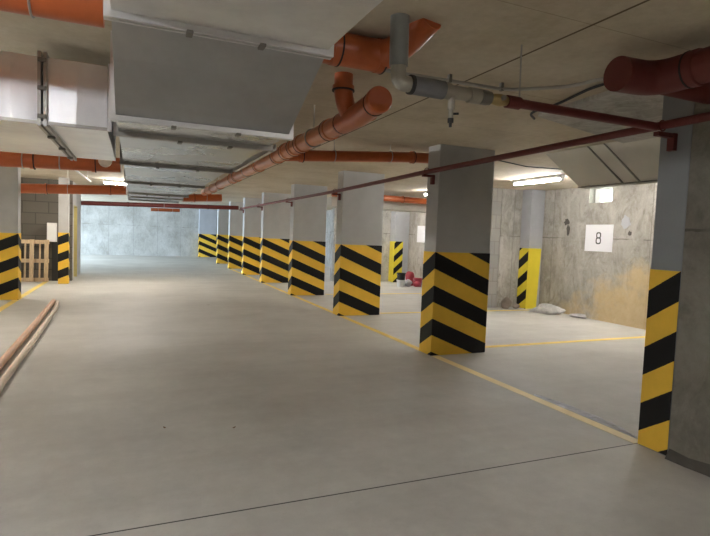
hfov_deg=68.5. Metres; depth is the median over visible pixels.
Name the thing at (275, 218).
concrete pillar
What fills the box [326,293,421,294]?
parking line
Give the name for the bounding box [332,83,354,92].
socket
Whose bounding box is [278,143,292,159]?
socket
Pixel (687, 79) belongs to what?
socket
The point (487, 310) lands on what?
floor marking
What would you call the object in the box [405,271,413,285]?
bag
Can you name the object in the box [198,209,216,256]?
concrete pillar
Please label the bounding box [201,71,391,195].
pipe
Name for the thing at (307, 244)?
concrete pillar
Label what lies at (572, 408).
puddle
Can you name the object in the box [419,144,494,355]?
concrete pillar
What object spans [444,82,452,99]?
socket
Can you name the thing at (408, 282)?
bag
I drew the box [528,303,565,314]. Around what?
plastic sack
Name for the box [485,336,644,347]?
floor marking
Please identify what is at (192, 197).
pipe
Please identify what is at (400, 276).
bucket
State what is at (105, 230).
wall
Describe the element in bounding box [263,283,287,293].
floor marking
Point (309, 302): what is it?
floor marking
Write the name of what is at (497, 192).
wall
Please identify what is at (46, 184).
socket
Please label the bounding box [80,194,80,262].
wall
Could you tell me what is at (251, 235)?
concrete pillar
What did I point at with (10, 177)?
concrete pillar
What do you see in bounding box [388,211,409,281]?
post
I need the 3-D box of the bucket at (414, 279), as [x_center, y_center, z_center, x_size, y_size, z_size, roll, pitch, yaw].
[1.967,0.451,16.384,0.323,0.260,0.315,1,4,-23]
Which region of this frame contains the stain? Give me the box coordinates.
[621,215,630,228]
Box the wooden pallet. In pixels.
[21,239,49,281]
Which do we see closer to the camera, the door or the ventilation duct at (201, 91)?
the ventilation duct at (201, 91)
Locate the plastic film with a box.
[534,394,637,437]
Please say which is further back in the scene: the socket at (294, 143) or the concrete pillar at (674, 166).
the socket at (294, 143)
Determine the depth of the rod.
9.48 m
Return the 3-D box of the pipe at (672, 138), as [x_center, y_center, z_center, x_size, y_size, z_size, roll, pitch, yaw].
[0.009,-1.324,8.855,0.190,0.246,20.445,1,4,-23]
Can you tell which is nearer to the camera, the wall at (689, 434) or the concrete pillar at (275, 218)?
the wall at (689, 434)
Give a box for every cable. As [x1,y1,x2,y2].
[500,160,560,169]
[530,83,604,119]
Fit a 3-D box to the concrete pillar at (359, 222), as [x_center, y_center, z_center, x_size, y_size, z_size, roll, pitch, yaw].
[0.072,-0.453,9.953,0.848,2.700,0.293,1,4,-23]
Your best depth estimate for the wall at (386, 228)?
17.72 m
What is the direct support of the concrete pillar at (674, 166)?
on the floor at (344, 427)
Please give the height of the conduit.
0.060 m
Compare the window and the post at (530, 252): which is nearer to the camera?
the window
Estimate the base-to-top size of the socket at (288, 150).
0.186 m
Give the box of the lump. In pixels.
[501,297,511,308]
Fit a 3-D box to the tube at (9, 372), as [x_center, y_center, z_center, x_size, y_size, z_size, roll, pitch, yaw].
[-4.018,0.922,6.481,0.121,0.068,7.711,1,4,-25]
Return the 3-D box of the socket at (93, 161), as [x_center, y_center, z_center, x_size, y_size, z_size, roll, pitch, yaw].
[-2.867,-1.143,5.720,0.050,0.190,0.190,1,4,-23]
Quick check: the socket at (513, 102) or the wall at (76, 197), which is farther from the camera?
the wall at (76, 197)
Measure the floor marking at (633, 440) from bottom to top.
0.003 m
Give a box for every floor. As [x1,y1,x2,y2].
[0,254,709,535]
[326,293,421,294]
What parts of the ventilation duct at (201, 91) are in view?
support rail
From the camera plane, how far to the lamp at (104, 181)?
13.39 m
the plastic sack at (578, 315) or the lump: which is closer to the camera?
the plastic sack at (578, 315)
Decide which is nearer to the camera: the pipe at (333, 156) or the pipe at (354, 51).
the pipe at (354, 51)
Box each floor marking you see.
[0,282,46,311]
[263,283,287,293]
[293,296,332,312]
[340,316,418,350]
[381,310,523,313]
[432,356,637,443]
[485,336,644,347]
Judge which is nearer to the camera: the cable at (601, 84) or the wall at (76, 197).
the cable at (601, 84)
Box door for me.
[73,205,76,278]
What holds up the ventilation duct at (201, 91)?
hanging from the ceiling
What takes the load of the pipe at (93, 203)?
hanging from the ceiling
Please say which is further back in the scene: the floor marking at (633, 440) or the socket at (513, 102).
the floor marking at (633, 440)
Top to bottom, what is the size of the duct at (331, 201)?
0.440 m
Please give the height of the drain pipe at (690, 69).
0.216 m
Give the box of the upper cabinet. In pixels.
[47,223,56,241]
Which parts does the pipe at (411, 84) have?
hanger rod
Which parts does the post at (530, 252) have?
striped panel, yellow panel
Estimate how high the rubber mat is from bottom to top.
1.040 m
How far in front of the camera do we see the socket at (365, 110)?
3.51 m
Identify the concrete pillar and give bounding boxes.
[0,167,20,299]
[58,177,69,283]
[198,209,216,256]
[216,205,228,263]
[228,202,242,268]
[241,198,261,274]
[259,192,290,282]
[288,184,326,295]
[333,171,384,315]
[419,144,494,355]
[638,96,694,455]
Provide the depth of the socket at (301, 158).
6.26 m
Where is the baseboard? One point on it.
(703, 468)
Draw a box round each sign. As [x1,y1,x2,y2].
[417,226,424,242]
[584,225,613,251]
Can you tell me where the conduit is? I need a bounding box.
[385,69,602,91]
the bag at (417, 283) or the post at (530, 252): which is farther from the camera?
the bag at (417, 283)
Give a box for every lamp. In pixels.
[102,180,125,184]
[512,174,565,185]
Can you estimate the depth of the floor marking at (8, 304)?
10.80 m
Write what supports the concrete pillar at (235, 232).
on the floor at (344, 427)
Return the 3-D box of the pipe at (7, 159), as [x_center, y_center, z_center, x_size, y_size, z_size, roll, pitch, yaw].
[-3.877,-1.338,5.265,2.754,0.665,0.212,1,4,-23]
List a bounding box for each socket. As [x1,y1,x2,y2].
[28,154,35,169]
[44,183,47,193]
[91,159,96,172]
[270,148,284,163]
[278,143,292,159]
[286,138,301,156]
[292,134,309,152]
[298,153,304,162]
[318,118,338,140]
[328,35,344,66]
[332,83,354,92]
[332,114,341,133]
[362,95,381,116]
[372,38,386,74]
[410,151,416,163]
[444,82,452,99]
[465,87,483,103]
[503,95,522,109]
[678,48,704,88]
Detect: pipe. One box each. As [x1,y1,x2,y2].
[0,0,104,27]
[0,151,120,172]
[21,183,126,194]
[81,201,238,209]
[151,208,179,211]
[182,194,221,201]
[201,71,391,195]
[240,112,709,212]
[285,140,428,163]
[322,18,440,74]
[331,195,426,204]
[389,13,658,130]
[603,46,709,95]
[661,82,709,103]
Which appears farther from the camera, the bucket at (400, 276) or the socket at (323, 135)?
the bucket at (400, 276)
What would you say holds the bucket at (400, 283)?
on the floor at (344, 427)
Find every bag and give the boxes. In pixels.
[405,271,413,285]
[405,279,411,286]
[413,281,420,286]
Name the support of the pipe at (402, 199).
hanging from the ceiling
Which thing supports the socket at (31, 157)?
attached to the pipe at (7, 159)
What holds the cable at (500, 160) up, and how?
attached to the ceiling
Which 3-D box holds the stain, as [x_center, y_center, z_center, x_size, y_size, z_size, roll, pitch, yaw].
[5.149,-0.875,9.892,0.009,0.278,0.223,1,4,-23]
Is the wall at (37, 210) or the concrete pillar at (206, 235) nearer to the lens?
the wall at (37, 210)
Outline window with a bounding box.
[595,188,612,202]
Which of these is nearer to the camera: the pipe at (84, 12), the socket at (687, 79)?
the pipe at (84, 12)
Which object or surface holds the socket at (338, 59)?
attached to the pipe at (354, 51)
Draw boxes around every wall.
[21,177,72,280]
[73,182,79,275]
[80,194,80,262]
[81,205,216,256]
[325,183,656,329]
[330,208,390,280]
[487,188,501,307]
[496,189,522,306]
[668,102,709,463]
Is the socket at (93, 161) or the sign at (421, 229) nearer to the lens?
the socket at (93, 161)
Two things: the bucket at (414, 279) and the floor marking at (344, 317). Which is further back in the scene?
the bucket at (414, 279)
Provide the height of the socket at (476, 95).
0.088 m
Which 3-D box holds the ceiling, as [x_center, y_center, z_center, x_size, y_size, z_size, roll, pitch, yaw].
[-4.501,-2.179,11.426,17.200,0.285,37.400,1,4,-23]
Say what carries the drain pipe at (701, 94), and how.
attached to the wall at (689, 434)
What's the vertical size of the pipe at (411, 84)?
0.552 m
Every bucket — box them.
[397,273,405,279]
[397,280,405,286]
[413,278,421,286]
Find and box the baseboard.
[665,448,709,476]
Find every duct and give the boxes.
[0,50,115,160]
[103,0,382,202]
[327,197,425,212]
[546,137,660,188]
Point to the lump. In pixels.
(506, 302)
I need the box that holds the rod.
[74,170,90,181]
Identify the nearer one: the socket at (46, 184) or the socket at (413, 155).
the socket at (413, 155)
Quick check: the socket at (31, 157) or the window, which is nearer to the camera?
the socket at (31, 157)
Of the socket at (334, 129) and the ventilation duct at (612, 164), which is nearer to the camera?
the socket at (334, 129)
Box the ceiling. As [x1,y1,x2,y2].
[0,0,709,209]
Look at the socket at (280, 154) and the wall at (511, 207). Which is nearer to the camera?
the socket at (280, 154)
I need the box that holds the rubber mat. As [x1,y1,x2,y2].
[52,242,57,280]
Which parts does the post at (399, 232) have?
yellow panel, striped panel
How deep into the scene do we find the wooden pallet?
13.53 m
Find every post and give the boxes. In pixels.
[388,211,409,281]
[516,189,544,308]
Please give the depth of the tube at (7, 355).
6.62 m
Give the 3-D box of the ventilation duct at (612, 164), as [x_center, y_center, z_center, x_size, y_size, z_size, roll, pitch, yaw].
[3.421,-1.216,5.853,0.795,0.406,2.760,1,4,-23]
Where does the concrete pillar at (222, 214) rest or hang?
on the floor at (344, 427)
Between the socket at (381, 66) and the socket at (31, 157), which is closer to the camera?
the socket at (381, 66)
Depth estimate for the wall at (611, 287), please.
10.59 m
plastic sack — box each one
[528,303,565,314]
[569,313,585,318]
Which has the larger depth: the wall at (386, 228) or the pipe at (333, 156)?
the wall at (386, 228)
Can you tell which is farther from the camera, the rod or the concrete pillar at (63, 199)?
the concrete pillar at (63, 199)
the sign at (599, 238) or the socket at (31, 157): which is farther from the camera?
the sign at (599, 238)
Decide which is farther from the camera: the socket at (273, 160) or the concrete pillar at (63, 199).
the concrete pillar at (63, 199)
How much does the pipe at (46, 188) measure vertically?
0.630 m
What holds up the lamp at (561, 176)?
attached to the ceiling
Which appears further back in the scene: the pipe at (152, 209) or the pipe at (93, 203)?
the pipe at (152, 209)
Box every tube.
[0,299,55,369]
[0,300,58,392]
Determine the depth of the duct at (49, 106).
3.48 m
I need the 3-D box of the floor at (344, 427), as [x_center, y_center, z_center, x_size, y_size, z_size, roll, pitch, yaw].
[-6.314,0.701,10.880,20.900,0.200,37.400,1,4,-23]

